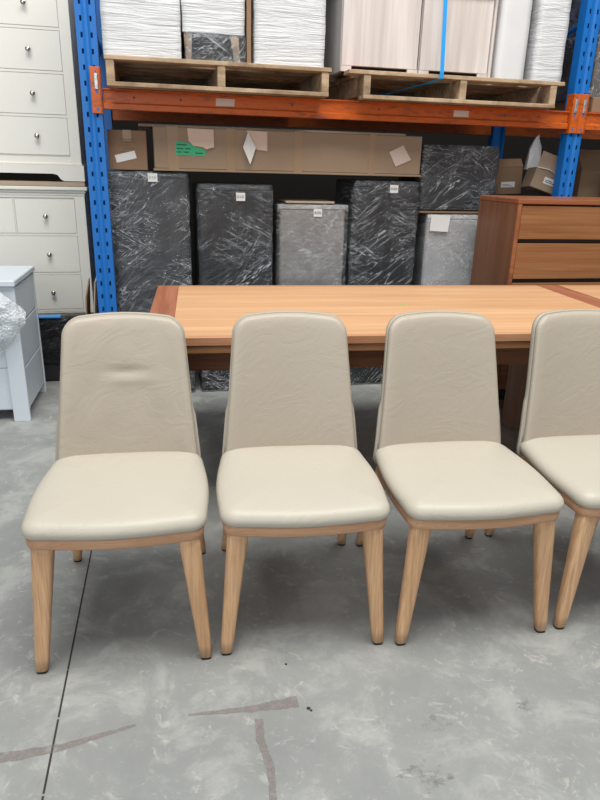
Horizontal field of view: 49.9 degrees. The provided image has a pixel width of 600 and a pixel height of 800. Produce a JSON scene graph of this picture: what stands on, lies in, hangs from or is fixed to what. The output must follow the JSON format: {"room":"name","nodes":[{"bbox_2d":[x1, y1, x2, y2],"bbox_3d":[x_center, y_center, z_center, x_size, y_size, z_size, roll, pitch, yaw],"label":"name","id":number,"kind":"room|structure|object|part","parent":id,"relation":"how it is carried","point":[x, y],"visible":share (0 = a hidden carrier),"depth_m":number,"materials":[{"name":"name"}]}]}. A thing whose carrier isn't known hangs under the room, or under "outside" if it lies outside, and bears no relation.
{"room":"furniture warehouse","nodes":[
{"label":"furniture warehouse","id":0,"kind":"room"},
{"bbox_2d":[0,371,599,799],"bbox_3d":[0.478,0.828,1.890,15.000,0.102,15.000,2,20,0],"label":"floor","id":1,"kind":"structure","parent":0,"point":[476,703],"depth_m":1.85,"materials":[{"name":"concrete"}]},
{"bbox_2d":[0,266,46,421],"bbox_3d":[-1.917,-0.316,3.586,0.818,0.775,0.535,-2,20,-11],"label":"chest","id":2,"kind":"object","parent":1,"relation":"on","point":[22,371],"visible":0.95,"depth_m":3.52,"materials":[{"name":"paint"}]},
{"bbox_2d":[0,292,25,355],"bbox_3d":[-1.827,-0.372,3.233,0.856,0.419,0.084,-2,20,-11],"label":"bubble wrap","id":3,"kind":"object","parent":2,"relation":"on","point":[3,303],"visible":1,"depth_m":3.29,"materials":[{"name":"white"}]},
{"bbox_3d":[-1.521,-0.236,3.439,0.085,0.745,0.020,-2,20,-11],"label":"leg","id":4,"kind":"part","parent":2,"relation":"part of","materials":[{"name":"white paint"}]},
{"bbox_3d":[-1.668,-0.562,3.554,0.296,0.197,0.466,-2,20,-11],"label":"drawer","id":5,"kind":"part","parent":2,"relation":"part of","materials":[{"name":"white paint"}]},
{"bbox_3d":[-1.673,-0.356,3.629,0.296,0.227,0.466,-2,20,-11],"label":"drawer","id":6,"kind":"part","parent":2,"relation":"part of","materials":[{"name":"white paint"}]},
{"bbox_3d":[-1.679,-0.133,3.710,0.296,0.230,0.466,-2,20,-11],"label":"drawer","id":7,"kind":"part","parent":2,"relation":"part of","materials":[{"name":"white paint"}]},
{"bbox_3d":[-1.613,-0.402,3.890,0.085,0.745,0.020,-2,20,-11],"label":"leg","id":8,"kind":"part","parent":2,"relation":"part of","materials":[{"name":"white paint"}]},
{"bbox_2d":[0,185,98,312],"bbox_3d":[-1.996,-0.804,4.296,1.244,1.205,0.492,-3,20,-12],"label":"dresser","id":9,"kind":"object","parent":1,"relation":"on","point":[48,229],"visible":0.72,"depth_m":4.08,"materials":[{"name":"beige paint"}]},
{"bbox_3d":[-1.973,-1.184,4.098,0.349,0.206,0.309,-3,20,-12],"label":"drawer","id":10,"kind":"part","parent":9,"relation":"part of","materials":[{"name":"beige paint"}]},
{"bbox_3d":[-1.979,-0.963,4.178,1.072,0.226,0.309,-3,20,-12],"label":"drawer","id":11,"kind":"part","parent":9,"relation":"part of","materials":[{"name":"beige paint"}]},
{"bbox_2d":[0,179,88,186],"bbox_3d":[-1.980,-1.383,4.082,1.222,0.026,0.464,-3,20,-12],"label":"cardboard sheet","id":12,"kind":"object","parent":9,"relation":"on","point":[20,182],"visible":0.84,"depth_m":3.97,"materials":[{"name":"beige cardboard"}]},
{"bbox_2d":[0,0,87,181],"bbox_3d":[-1.964,-2.012,3.859,1.244,1.300,0.492,-3,20,-12],"label":"dresser","id":13,"kind":"object","parent":12,"relation":"on","point":[42,124],"visible":1,"depth_m":3.81,"materials":[{"name":"beige paint"}]},
{"bbox_3d":[-1.944,-2.274,3.703,1.072,0.221,0.309,-3,20,-12],"label":"drawer","id":14,"kind":"part","parent":13,"relation":"part of","materials":[{"name":"beige paint"}]},
{"bbox_3d":[-1.949,-2.055,3.783,1.072,0.208,0.309,-3,20,-12],"label":"drawer","id":15,"kind":"part","parent":13,"relation":"part of","materials":[{"name":"beige paint"}]},
{"bbox_3d":[-1.955,-1.837,3.861,1.072,0.217,0.309,-3,20,-12],"label":"drawer","id":16,"kind":"part","parent":13,"relation":"part of","materials":[{"name":"beige paint"}]},
{"bbox_3d":[-1.961,-1.620,3.940,1.072,0.208,0.309,-3,20,-12],"label":"drawer","id":17,"kind":"part","parent":13,"relation":"part of","materials":[{"name":"beige paint"}]},
{"bbox_3d":[-1.983,-1.346,4.104,1.244,0.055,0.484,-3,20,-12],"label":"cornice","id":18,"kind":"part","parent":9,"relation":"part of","materials":[{"name":"beige paint"}]},
{"bbox_3d":[-1.621,-1.202,4.174,0.352,0.206,0.309,-3,20,-12],"label":"drawer","id":19,"kind":"part","parent":9,"relation":"part of","materials":[{"name":"beige paint"}]},
{"bbox_3d":[-1.985,-0.735,4.261,1.072,0.221,0.309,-3,20,-12],"label":"drawer","id":20,"kind":"part","parent":9,"relation":"part of","materials":[{"name":"beige paint"}]},
{"bbox_3d":[-1.991,-0.509,4.342,1.072,0.221,0.309,-3,20,-12],"label":"drawer","id":21,"kind":"part","parent":9,"relation":"part of","materials":[{"name":"beige paint"}]},
{"bbox_2d":[38,312,93,380],"bbox_3d":[-1.595,-0.347,4.201,0.580,0.432,0.167,-3,20,-12],"label":"wrapped package","id":22,"kind":"object","parent":1,"relation":"on","point":[51,325],"visible":0.21,"depth_m":4.12,"materials":[{"name":"plastic"}]},
{"bbox_2d":[86,278,97,314],"bbox_3d":[-1.266,-0.400,3.947,0.103,0.720,0.300,-3,20,-12],"label":"cardboard","id":23,"kind":"object","parent":1,"relation":"on","point":[88,306],"visible":0.25,"depth_m":3.82,"materials":[{"name":"beige cardboard"}]},
{"bbox_2d":[74,0,117,312],"bbox_3d":[-1.173,-1.749,3.744,0.140,3.400,1.050,-3,20,-12],"label":"upright","id":24,"kind":"object","parent":1,"relation":"on","point":[87,12],"visible":0.55,"depth_m":3.44,"materials":[{"name":"blue metal"}]},
{"bbox_3d":[-1.274,-1.906,4.170,0.098,3.400,0.070,-3,20,-12],"label":"post","id":25,"kind":"part","parent":24,"relation":"part of","materials":[{"name":"blue metal"}]},
{"bbox_2d":[111,110,491,138],"bbox_3d":[0.092,-1.981,4.482,2.803,0.217,0.063,-3,20,-12],"label":"beam","id":26,"kind":"structure","parent":24,"relation":"attached to","point":[120,115],"depth_m":4.45,"materials":[{"name":"orange metal"}]},
{"bbox_2d":[316,69,564,108],"bbox_3d":[0.766,-1.902,4.069,1.287,0.139,1.102,-3,20,-12],"label":"wooden pallet","id":27,"kind":"object","parent":26,"relation":"on","point":[369,85],"visible":0.68,"depth_m":3.69,"materials":[{"name":"brown wood"}]},
{"bbox_2d":[324,0,421,81],"bbox_3d":[0.395,-2.273,3.611,0.442,0.850,0.468,-3,20,-12],"label":"wrapped package","id":28,"kind":"object","parent":27,"relation":"on","point":[376,35],"visible":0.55,"depth_m":3.49,"materials":[{"name":"brown wood"}]},
{"bbox_2d":[382,0,447,94],"bbox_3d":[0.627,-2.204,3.557,0.059,0.952,0.504,-17,27,-41],"label":"strap","id":29,"kind":"object","parent":27,"relation":"on","point":[445,1],"visible":0.83,"depth_m":3.48,"materials":[{"name":"blue plastic"}]},
{"bbox_2d":[417,0,494,76],"bbox_3d":[0.821,-2.295,3.704,0.415,0.850,0.468,-3,20,-12],"label":"wrapped package","id":30,"kind":"object","parent":27,"relation":"on","point":[469,22],"visible":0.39,"depth_m":3.56,"materials":[{"name":"brown wood"}]},
{"bbox_3d":[0.893,-1.678,3.636,1.155,0.020,0.100,-3,20,-12],"label":"board","id":31,"kind":"part","parent":27,"relation":"part of","materials":[{"name":"brown wood"}]},
{"bbox_2d":[486,0,498,77],"bbox_3d":[1.048,-2.266,3.761,0.025,0.768,0.420,-3,20,-12],"label":"board","id":32,"kind":"object","parent":27,"relation":"on","point":[496,2],"visible":0.16,"depth_m":3.63,"materials":[{"name":"brown wood"}]},
{"bbox_2d":[490,0,532,79],"bbox_3d":[1.165,-2.305,3.818,0.182,0.808,0.502,-3,20,-12],"label":"wrapped package","id":33,"kind":"object","parent":27,"relation":"on","point":[513,16],"visible":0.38,"depth_m":3.65,"materials":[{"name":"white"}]},
{"bbox_2d":[523,0,571,81],"bbox_3d":[1.388,-2.353,3.908,0.196,0.848,0.605,-3,20,-12],"label":"wrapped package","id":34,"kind":"object","parent":27,"relation":"on","point":[549,20],"visible":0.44,"depth_m":3.71},
{"bbox_2d":[89,66,581,133],"bbox_3d":[0.300,-1.655,3.597,2.803,0.217,0.072,-3,20,-12],"label":"beam","id":35,"kind":"structure","parent":24,"relation":"attached to","point":[112,98],"depth_m":3.57,"materials":[{"name":"metal"}]},
{"bbox_3d":[-1.043,-1.587,3.310,0.052,0.217,0.062,-3,20,-12],"label":"connector plate","id":36,"kind":"part","parent":35,"relation":"part of","materials":[{"name":"orange metal"}]},
{"bbox_2d":[104,54,331,97],"bbox_3d":[-0.515,-1.835,3.791,1.153,0.138,1.101,-3,20,-12],"label":"wooden pallet","id":37,"kind":"object","parent":35,"relation":"on","point":[122,71],"visible":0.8,"depth_m":3.41,"materials":[{"name":"brown wood"}]},
{"bbox_2d":[100,0,181,58],"bbox_3d":[-0.870,-2.210,3.494,0.395,0.748,0.788,-3,20,-12],"label":"wrapped package","id":38,"kind":"object","parent":37,"relation":"on","point":[145,28],"visible":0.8,"depth_m":3.22},
{"bbox_2d":[180,0,250,62],"bbox_3d":[-0.487,-2.230,3.500,0.356,0.800,0.628,-3,20,-12],"label":"wrapped package","id":39,"kind":"object","parent":37,"relation":"on","point":[211,30],"visible":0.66,"depth_m":3.31,"materials":[{"name":"plastic"}]},
{"bbox_3d":[-0.578,-1.826,3.333,0.044,0.150,0.044,-3,20,-12],"label":"leg","id":40,"kind":"part","parent":39,"relation":"part of","materials":[{"name":"wood"}]},
{"bbox_3d":[-0.508,-1.901,3.572,0.224,0.129,0.406,-3,20,-12],"label":"seat","id":41,"kind":"part","parent":39,"relation":"part of","materials":[{"name":"plastic"}]},
{"bbox_3d":[-0.343,-1.838,3.384,0.055,0.150,0.044,-3,20,-12],"label":"leg","id":42,"kind":"part","parent":39,"relation":"part of","materials":[{"name":"wood"}]},
{"bbox_3d":[-0.263,-2.133,3.277,0.022,0.780,0.050,-3,20,-12],"label":"corner post","id":43,"kind":"part","parent":39,"relation":"part of","materials":[{"name":"brown wood"}]},
{"bbox_3d":[-0.412,-1.611,3.353,1.135,0.020,0.100,-3,20,-12],"label":"board","id":44,"kind":"part","parent":37,"relation":"part of","materials":[{"name":"brown wood"}]},
{"bbox_2d":[244,0,325,66],"bbox_3d":[-0.128,-2.258,3.651,0.387,0.768,0.786,-3,20,-12],"label":"wrapped package","id":45,"kind":"object","parent":37,"relation":"on","point":[283,32],"visible":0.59,"depth_m":3.37},
{"bbox_3d":[1.642,-1.725,3.892,0.052,0.217,0.062,-3,20,-12],"label":"connector plate","id":46,"kind":"part","parent":35,"relation":"part of","materials":[{"name":"orange metal"}]},
{"bbox_2d":[21,312,211,673],"bbox_3d":[-0.529,0.243,1.949,0.503,0.910,0.605,-2,20,-9],"label":"dining chair","id":47,"kind":"object","parent":1,"relation":"on","point":[128,469],"visible":1,"depth_m":2.00,"materials":[{"name":"beige leather"}]},
{"bbox_3d":[-0.699,0.561,1.773,0.086,0.405,0.064,-2,20,-9],"label":"leg","id":48,"kind":"part","parent":47,"relation":"part of","materials":[{"name":"brown wood"}]},
{"bbox_3d":[-0.760,0.404,2.203,0.055,0.406,0.175,-7,21,-22],"label":"leg","id":49,"kind":"part","parent":47,"relation":"part of","materials":[{"name":"brown wood"}]},
{"bbox_3d":[-0.521,0.304,1.907,0.485,0.036,0.466,-2,20,-9],"label":"seat frame","id":50,"kind":"part","parent":47,"relation":"part of","materials":[{"name":"brown wood"}]},
{"bbox_2d":[21,451,208,540],"bbox_3d":[-0.520,0.259,1.891,0.501,0.058,0.482,-2,20,-9],"label":"seat cushion","id":51,"kind":"object","parent":47,"relation":"on","point":[84,495],"depth_m":1.79,"materials":[{"name":"beige leather"}]},
{"bbox_3d":[-0.554,-0.011,2.064,0.445,0.506,0.151,-2,20,-9],"label":"backrest","id":52,"kind":"part","parent":47,"relation":"part of","materials":[{"name":"beige leather"}]},
{"bbox_3d":[-0.299,0.550,1.834,0.086,0.405,0.064,-2,20,-9],"label":"leg","id":53,"kind":"part","parent":47,"relation":"part of","materials":[{"name":"brown wood"}]},
{"bbox_3d":[-0.376,0.393,2.262,0.055,0.406,0.175,3,20,4],"label":"leg","id":54,"kind":"part","parent":47,"relation":"part of","materials":[{"name":"brown wood"}]},
{"bbox_2d":[108,170,195,390],"bbox_3d":[-0.903,-0.724,3.999,0.454,1.312,0.440,-3,20,-12],"label":"wrapped package","id":55,"kind":"object","parent":1,"relation":"on","point":[150,210],"visible":0.59,"depth_m":3.71,"materials":[{"name":"black plastic"}]},
{"bbox_2d":[107,129,147,169],"bbox_3d":[-0.973,-1.415,3.658,0.205,0.204,0.303,-3,20,-12],"label":"carton","id":56,"kind":"object","parent":55,"relation":"on","point":[127,149],"visible":1,"depth_m":3.52,"materials":[{"name":"cardboard"}]},
{"bbox_2d":[118,139,134,151],"bbox_3d":[-0.943,-1.385,3.512,0.090,0.069,0.001,-3,20,-12],"label":"print","id":57,"kind":"object","parent":56,"relation":"on","point":[124,145],"depth_m":3.51},
{"bbox_2d":[152,126,421,176],"bbox_3d":[-0.083,-1.493,3.904,1.582,0.230,0.486,-3,20,-12],"label":"carton","id":58,"kind":"object","parent":55,"relation":"on","point":[174,148],"visible":1,"depth_m":3.70,"materials":[{"name":"cardboard"}]},
{"bbox_2d":[177,144,202,153],"bbox_3d":[-0.611,-1.395,3.584,0.145,0.049,0.001,-3,20,-12],"label":"print","id":59,"kind":"object","parent":58,"relation":"attached to","point":[181,148],"depth_m":3.58,"materials":[{"name":"green paper"}]},
{"bbox_2d":[138,123,405,135],"bbox_3d":[-0.171,-1.637,3.935,1.580,0.014,0.400,-3,20,-12],"label":"cardboard sheet","id":60,"kind":"object","parent":58,"relation":"on","point":[141,126],"visible":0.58,"depth_m":3.74,"materials":[{"name":"brown cardboard"}]},
{"bbox_2d":[192,182,272,390],"bbox_3d":[-0.432,-0.721,4.111,0.457,1.254,0.440,-3,20,-12],"label":"wrapped package","id":61,"kind":"object","parent":1,"relation":"on","point":[233,222],"visible":0.53,"depth_m":3.82,"materials":[{"name":"black plastic"}]},
{"bbox_2d":[216,310,389,655],"bbox_3d":[-0.012,0.227,2.032,0.503,0.910,0.605,-1,20,-7],"label":"dining chair","id":62,"kind":"object","parent":1,"relation":"on","point":[291,464],"visible":1,"depth_m":2.08,"materials":[{"name":"beige leather"}]},
{"bbox_3d":[-0.239,0.386,2.291,0.055,0.406,0.175,-6,21,-20],"label":"leg","id":63,"kind":"part","parent":62,"relation":"part of","materials":[{"name":"brown wood"}]},
{"bbox_3d":[-0.188,0.543,1.860,0.086,0.405,0.064,-1,20,-7],"label":"leg","id":64,"kind":"part","parent":62,"relation":"part of","materials":[{"name":"brown wood"}]},
{"bbox_3d":[-0.033,-0.027,2.147,0.445,0.506,0.151,-1,20,-7],"label":"backrest","id":65,"kind":"part","parent":62,"relation":"part of","materials":[{"name":"beige leather"}]},
{"bbox_2d":[216,445,389,527],"bbox_3d":[-0.005,0.243,1.974,0.501,0.058,0.482,-1,20,-7],"label":"seat cushion","id":66,"kind":"object","parent":62,"relation":"on","point":[258,486],"depth_m":1.87,"materials":[{"name":"beige leather"}]},
{"bbox_3d":[-0.006,0.288,1.990,0.485,0.036,0.466,-1,20,-7],"label":"seat frame","id":67,"kind":"part","parent":62,"relation":"part of","materials":[{"name":"brown wood"}]},
{"bbox_3d":[0.146,0.379,2.341,0.055,0.406,0.175,4,20,6],"label":"leg","id":68,"kind":"part","parent":62,"relation":"part of","materials":[{"name":"brown wood"}]},
{"bbox_3d":[0.213,0.535,1.911,0.086,0.405,0.064,-1,20,-7],"label":"leg","id":69,"kind":"part","parent":62,"relation":"part of","materials":[{"name":"brown wood"}]},
{"bbox_2d":[272,200,348,284],"bbox_3d":[0.026,-0.701,4.247,0.452,1.148,0.418,-3,20,-12],"label":"wrapped package","id":70,"kind":"object","parent":1,"relation":"on","point":[309,239],"visible":0.41,"depth_m":3.96,"materials":[{"name":"grey plastic"}]},
{"bbox_2d":[278,199,333,203],"bbox_3d":[0.036,-1.232,3.997,0.300,0.012,0.250,-3,20,-12],"label":"cardboard sheet","id":71,"kind":"object","parent":70,"relation":"on","point":[322,201],"visible":1,"depth_m":3.91,"materials":[{"name":"beige cardboard"}]},
{"bbox_2d":[150,285,599,428],"bbox_3d":[0.432,-0.071,3.093,2.200,0.770,1.075,-2,20,-9],"label":"dining table","id":72,"kind":"object","parent":1,"relation":"on","point":[207,314],"visible":0.5,"depth_m":2.96,"materials":[{"name":"brown wood"}]},
{"bbox_3d":[0.441,-0.388,2.978,2.140,0.028,1.063,-2,20,-9],"label":"under frame","id":73,"kind":"part","parent":72,"relation":"part of","materials":[{"name":"brown wood"}]},
{"bbox_3d":[1.223,-0.184,3.560,0.100,0.704,0.100,-2,20,-9],"label":"leg","id":74,"kind":"part","parent":72,"relation":"part of","materials":[{"name":"brown wood"}]},
{"bbox_2d":[335,179,419,383],"bbox_3d":[0.471,-0.784,4.301,0.436,1.290,0.440,-3,20,-12],"label":"wrapped package","id":75,"kind":"object","parent":1,"relation":"on","point":[382,215],"visible":0.41,"depth_m":4.01,"materials":[{"name":"black plastic"}]},
{"bbox_2d":[412,213,477,284],"bbox_3d":[0.931,-0.731,4.467,0.390,1.100,0.444,-3,20,-12],"label":"wrapped package","id":76,"kind":"object","parent":1,"relation":"on","point":[445,242],"visible":0.33,"depth_m":4.17,"materials":[{"name":"grey plastic"}]},
{"bbox_2d":[418,210,478,213],"bbox_3d":[0.917,-1.258,4.276,0.440,0.012,0.420,-3,20,-12],"label":"cardboard sheet","id":77,"kind":"object","parent":76,"relation":"on","point":[420,211],"visible":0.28,"depth_m":4.10,"materials":[{"name":"brown cardboard"}]},
{"bbox_2d":[397,144,499,210],"bbox_3d":[0.951,-1.453,4.218,0.536,0.385,0.449,-3,20,-12],"label":"wrapped package","id":78,"kind":"object","parent":77,"relation":"on","point":[453,177],"visible":0.62,"depth_m":4.03,"materials":[{"name":"black plastic"}]},
{"bbox_2d":[356,310,563,645],"bbox_3d":[0.503,0.218,2.095,0.503,0.910,0.605,-2,20,-9],"label":"dining chair","id":79,"kind":"object","parent":1,"relation":"on","point":[440,457],"visible":1,"depth_m":2.13,"materials":[{"name":"beige leather"}]},
{"bbox_3d":[0.271,0.379,2.348,0.055,0.406,0.175,-7,22,-22],"label":"leg","id":80,"kind":"part","parent":79,"relation":"part of","materials":[{"name":"brown wood"}]},
{"bbox_3d":[0.334,0.536,1.918,0.086,0.405,0.064,-2,20,-9],"label":"leg","id":81,"kind":"part","parent":79,"relation":"part of","materials":[{"name":"brown wood"}]},
{"bbox_3d":[0.477,-0.036,2.210,0.445,0.506,0.151,-2,20,-9],"label":"backrest","id":82,"kind":"part","parent":79,"relation":"part of","materials":[{"name":"beige leather"}]},
{"bbox_3d":[0.511,0.279,2.053,0.485,0.036,0.466,-2,20,-9],"label":"seat frame","id":83,"kind":"part","parent":79,"relation":"part of","materials":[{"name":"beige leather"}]},
{"bbox_2d":[375,441,563,520],"bbox_3d":[0.512,0.234,2.037,0.501,0.058,0.482,-2,20,-9],"label":"seat cushion","id":84,"kind":"object","parent":79,"relation":"on","point":[426,480],"depth_m":1.93,"materials":[{"name":"beige leather"}]},
{"bbox_3d":[0.655,0.368,2.408,0.055,0.406,0.175,3,20,4],"label":"leg","id":85,"kind":"part","parent":79,"relation":"part of","materials":[{"name":"brown wood"}]},
{"bbox_3d":[0.734,0.525,1.980,0.086,0.405,0.064,-2,20,-9],"label":"leg","id":86,"kind":"part","parent":79,"relation":"part of","materials":[{"name":"brown wood"}]},
{"bbox_2d":[470,195,599,407],"bbox_3d":[1.812,-0.619,4.041,1.406,1.225,0.472,-2,20,-11],"label":"dresser","id":87,"kind":"object","parent":1,"relation":"on","point":[520,240],"visible":0.52,"depth_m":3.65,"materials":[{"name":"brown wood"}]},
{"bbox_3d":[1.136,-0.607,3.908,0.022,1.139,0.468,-2,20,-11],"label":"panel","id":88,"kind":"part","parent":87,"relation":"part of","materials":[{"name":"brown wood"}]},
{"bbox_3d":[1.845,-0.185,3.967,1.346,0.196,0.017,-2,20,-11],"label":"drawer","id":89,"kind":"part","parent":87,"relation":"part of","materials":[{"name":"brown wood"}]},
{"bbox_3d":[1.856,-0.599,3.817,1.346,0.196,0.017,-2,20,-11],"label":"drawer","id":90,"kind":"part","parent":87,"relation":"part of","materials":[{"name":"brown wood"}]},
{"bbox_3d":[1.861,-0.806,3.742,1.346,0.196,0.017,-2,20,-11],"label":"drawer","id":91,"kind":"part","parent":87,"relation":"part of","materials":[{"name":"brown wood"}]},
{"bbox_3d":[1.867,-1.003,3.671,1.346,0.176,0.017,-2,20,-11],"label":"drawer","id":92,"kind":"part","parent":87,"relation":"part of","materials":[{"name":"brown wood"}]},
{"bbox_2d":[485,309,599,629],"bbox_3d":[1.024,0.201,2.182,0.503,0.910,0.605,-2,20,-9],"label":"dining chair","id":93,"kind":"object","parent":1,"relation":"on","point":[559,435],"visible":0.97,"depth_m":2.25,"materials":[{"name":"beige leather"}]},
{"bbox_3d":[0.793,0.361,2.436,0.055,0.406,0.175,-7,21,-22],"label":"leg","id":94,"kind":"part","parent":93,"relation":"part of","materials":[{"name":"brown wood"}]},
{"bbox_2d":[520,435,599,508],"bbox_3d":[1.032,0.217,2.125,0.501,0.058,0.482,-2,20,-9],"label":"seat cushion","id":95,"kind":"object","parent":93,"relation":"on","point":[570,463],"depth_m":2.09,"materials":[{"name":"beige leather"}]},
{"bbox_3d":[1.031,0.261,2.141,0.485,0.036,0.466,-2,20,-9],"label":"seat frame","id":96,"kind":"part","parent":93,"relation":"part of","materials":[{"name":"brown wood"}]},
{"bbox_3d":[0.999,-0.053,2.297,0.445,0.506,0.151,-2,20,-9],"label":"backrest","id":97,"kind":"part","parent":93,"relation":"part of","materials":[{"name":"beige leather"}]},
{"bbox_3d":[0.854,0.518,2.006,0.086,0.405,0.064,-2,20,-9],"label":"leg","id":98,"kind":"part","parent":93,"relation":"part of","materials":[{"name":"brown wood"}]},
{"bbox_2d":[487,0,599,196],"bbox_3d":[1.564,-1.890,4.338,0.140,3.400,1.050,-3,20,-12],"label":"upright","id":99,"kind":"object","parent":1,"relation":"on","point":[587,28],"visible":0.19,"depth_m":3.84,"materials":[{"name":"blue metal"}]},
{"bbox_3d":[1.464,-2.047,4.764,0.098,3.400,0.070,-3,20,-12],"label":"post","id":100,"kind":"part","parent":99,"relation":"part of","materials":[{"name":"blue metal"}]},
{"bbox_2d":[505,127,599,139],"bbox_3d":[2.756,-2.118,5.060,2.652,0.217,0.063,-3,20,-12],"label":"beam","id":101,"kind":"structure","parent":99,"relation":"attached to","point":[510,131],"depth_m":4.85,"materials":[{"name":"orange metal"}]},
{"bbox_3d":[1.665,-1.733,3.912,0.098,3.400,0.070,-3,20,-12],"label":"post","id":102,"kind":"part","parent":99,"relation":"part of","materials":[{"name":"blue metal"}]},
{"bbox_2d":[576,94,599,133],"bbox_3d":[2.965,-1.792,4.174,2.652,0.217,0.072,-3,20,-12],"label":"beam","id":103,"kind":"structure","parent":99,"relation":"attached to","point":[590,121],"depth_m":3.90,"materials":[{"name":"metal"}]},
{"bbox_2d":[538,97,599,112],"bbox_3d":[1.998,-1.901,4.239,0.600,0.085,0.600,-3,20,-12],"label":"carton","id":104,"kind":"object","parent":103,"relation":"on","point":[594,102],"visible":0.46,"depth_m":3.92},
{"bbox_2d":[555,0,599,102],"bbox_3d":[2.002,-2.287,4.069,0.612,0.754,0.512,-3,20,-12],"label":"wrapped package","id":105,"kind":"object","parent":104,"relation":"on","point":[594,90],"visible":0.27,"depth_m":4.03,"materials":[{"name":"black plastic stretch wrap"}]},
{"bbox_3d":[1.695,-1.728,3.903,0.052,0.217,0.062,-3,20,-12],"label":"connector plate","id":106,"kind":"part","parent":103,"relation":"part of","materials":[{"name":"orange metal"}]},
{"bbox_2d":[559,285,599,298],"bbox_3d":[2.044,-0.116,3.338,1.056,0.770,1.075,-2,20,-9],"label":"dining table","id":107,"kind":"object","parent":1,"relation":"on","point":[590,290],"visible":0.12,"depth_m":3.51,"materials":[{"name":"brown wood"}]},
{"bbox_3d":[1.332,-0.811,4.572,0.279,1.200,0.455,-3,20,-12],"label":"cabinet","id":108,"kind":"object","parent":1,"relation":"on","visible":0},
{"bbox_2d":[496,159,522,193],"bbox_3d":[1.360,-1.529,4.406,0.211,0.231,0.253,-3,20,-12],"label":"carton","id":109,"kind":"object","parent":108,"relation":"on","point":[509,176],"visible":0.63,"depth_m":4.29,"materials":[{"name":"cardboard"}]},
{"bbox_3d":[1.981,-0.844,4.712,0.748,1.200,0.617,-3,20,-12],"label":"cabinet","id":110,"kind":"object","parent":1,"relation":"on","visible":0},
{"bbox_2d":[572,149,599,196],"bbox_3d":[2.030,-1.609,4.592,0.350,0.312,0.485,-2,20,-8],"label":"carton","id":111,"kind":"object","parent":110,"relation":"on","point":[587,176],"visible":0.49,"depth_m":4.37,"materials":[{"name":"brown cardboard"}]},
{"bbox_2d":[0,55,599,284],"bbox_3d":[-0.588,-3.697,5.348,12.000,6.000,0.200,-3,20,-12],"label":"wall","id":112,"kind":"structure","parent":0,"point":[285,186],"depth_m":6.01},
{"bbox_2d":[521,151,557,195],"bbox_3d":[1.610,-1.462,4.194,0.290,0.290,0.138,-1,20,-7],"label":"carton","id":113,"kind":"object","parent":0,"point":[539,179],"visible":0.59,"depth_m":4.14,"materials":[{"name":"cardboard"}]},
{"bbox_2d":[524,134,541,168],"bbox_3d":[1.563,-1.644,4.275,0.144,0.220,0.049,-5,21,-16],"label":"plastic bag","id":114,"kind":"object","parent":113,"relation":"on","point":[534,153],"visible":0.86,"depth_m":4.26,"materials":[{"name":"white plastic"}]}
]}

